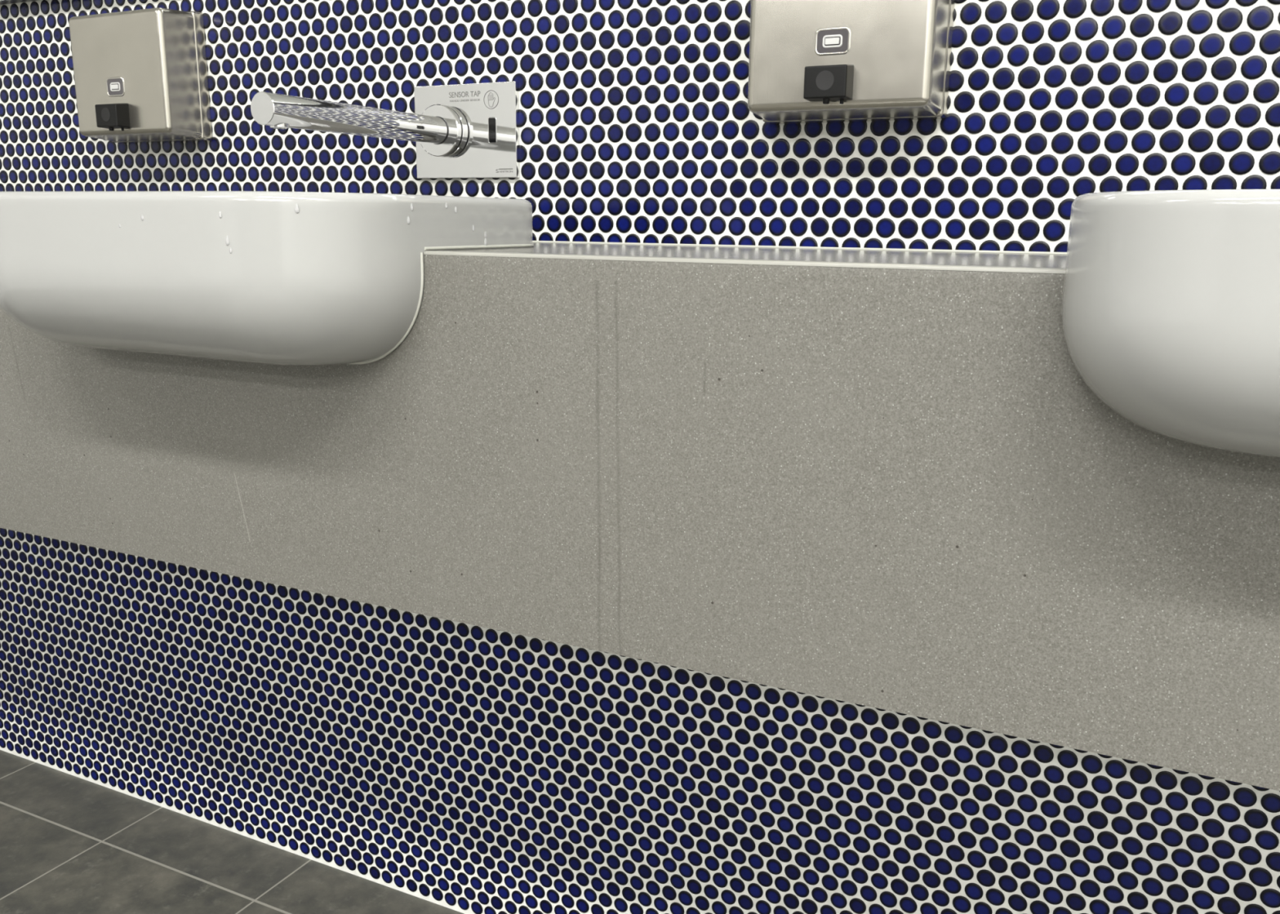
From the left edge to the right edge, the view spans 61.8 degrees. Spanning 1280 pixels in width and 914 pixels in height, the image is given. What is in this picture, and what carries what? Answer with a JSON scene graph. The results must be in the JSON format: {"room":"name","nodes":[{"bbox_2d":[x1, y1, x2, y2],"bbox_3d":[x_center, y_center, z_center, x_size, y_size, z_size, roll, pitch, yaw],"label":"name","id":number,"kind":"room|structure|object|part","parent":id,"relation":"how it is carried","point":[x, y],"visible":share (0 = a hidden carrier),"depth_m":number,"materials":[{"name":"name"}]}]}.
{"room":"public restroom","nodes":[
{"label":"public restroom","id":0,"kind":"room"},
{"bbox_2d":[0,750,463,913],"bbox_3d":[-1.965,1.258,-1.599,4.388,0.001,7.199,7,14,26],"label":"floor","id":1,"kind":"structure","parent":0,"point":[69,844],"depth_m":1.52,"materials":[{"name":"tile"}]},
{"bbox_2d":[0,0,1279,913],"bbox_3d":[-0.366,-0.685,1.231,4.388,2.600,0.043,7,14,26],"label":"wall","id":2,"kind":"structure","parent":0,"point":[461,767],"depth_m":1.19,"materials":[{"name":"blue tile"}]},
{"bbox_2d":[0,0,37,4],"bbox_3d":[-0.207,-0.873,1.071,2.812,0.676,0.023,7,14,26],"label":"wall mirror","id":3,"kind":"object","parent":2,"relation":"attached to","point":[2,2],"visible":1,"depth_m":1.46,"materials":[{"name":"grey mirror"}]},
{"bbox_2d":[68,7,212,143],"bbox_3d":[-0.637,-0.477,1.343,0.172,0.153,0.081,7,14,26],"label":"soap dispenser","id":4,"kind":"object","parent":2,"relation":"attached to","point":[140,76],"visible":1,"depth_m":1.32,"materials":[{"name":"silver metal"}]},
{"bbox_3d":[-0.622,-0.484,1.372,0.172,0.153,0.015,7,14,26],"label":"plate","id":5,"kind":"part","parent":4,"relation":"part of","materials":[{"name":"silver metal"}]},
{"bbox_2d":[250,81,519,178],"bbox_3d":[-0.254,-0.335,1.067,0.135,0.100,0.276,7,14,26],"label":"tap","id":6,"kind":"object","parent":2,"relation":"attached to","point":[471,130],"visible":1,"depth_m":1.16,"materials":[{"name":"silver metal"}]},
{"bbox_2d":[270,123,289,128],"bbox_3d":[-0.329,-0.305,0.977,0.017,0.009,0.017,7,14,26],"label":"outlet","id":7,"kind":"object","parent":6,"relation":"attached to","point":[274,126],"depth_m":0.97,"materials":[{"name":"silver metal"}]},
{"bbox_3d":[-0.281,-0.337,1.070,0.029,0.029,0.258,7,14,26],"label":"spout","id":8,"kind":"part","parent":6,"relation":"part of","materials":[{"name":"silver metal"}]},
{"bbox_3d":[-0.193,-0.361,1.186,0.135,0.100,0.005,7,14,26],"label":"wall plate","id":9,"kind":"part","parent":6,"relation":"part of","materials":[{"name":"silver metal"}]},
{"bbox_2d":[0,240,1279,791],"bbox_3d":[-0.172,-0.052,1.050,3.195,0.310,0.340,7,14,26],"label":"countertop","id":10,"kind":"structure","parent":2,"relation":"attached to","point":[890,479],"depth_m":0.75,"materials":[{"name":"grey stone"}]},
{"bbox_2d":[0,191,533,365],"bbox_3d":[-0.351,-0.166,0.966,0.448,0.136,0.306,7,14,26],"label":"basin","id":11,"kind":"object","parent":10,"relation":"in","point":[340,279],"visible":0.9,"depth_m":0.81,"materials":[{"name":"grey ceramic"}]},
{"bbox_2d":[225,235,229,245],"bbox_3d":[-0.296,-0.155,0.768,0.004,0.007,0.003,7,14,26],"label":"water droplet","id":12,"kind":"object","parent":11,"relation":"attached to","point":[227,239],"visible":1,"depth_m":0.77,"materials":[{"name":"white"}]},
{"bbox_2d":[294,203,299,213],"bbox_3d":[-0.243,-0.176,0.759,0.003,0.007,0.003,7,14,26],"label":"water droplet","id":13,"kind":"object","parent":11,"relation":"attached to","point":[296,206],"visible":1,"depth_m":0.76,"materials":[{"name":"white"}]},
{"bbox_2d":[406,216,410,224],"bbox_3d":[-0.176,-0.180,0.812,0.003,0.006,0.003,7,14,26],"label":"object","id":14,"kind":"object","parent":11,"relation":"attached to","point":[408,220],"visible":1,"depth_m":0.81,"materials":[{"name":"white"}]},
{"bbox_2d":[1062,189,1279,457],"bbox_3d":[0.467,-0.069,0.571,0.448,0.136,0.306,7,14,26],"label":"basin","id":15,"kind":"object","parent":10,"relation":"in","point":[1171,299],"visible":1,"depth_m":0.52,"materials":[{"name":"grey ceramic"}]},
{"bbox_2d":[747,0,955,124],"bbox_3d":[0.181,-0.380,0.947,0.172,0.153,0.081,7,14,26],"label":"soap dispenser","id":16,"kind":"object","parent":2,"relation":"attached to","point":[811,61],"visible":1,"depth_m":0.93,"materials":[{"name":"silver metal"}]}
]}

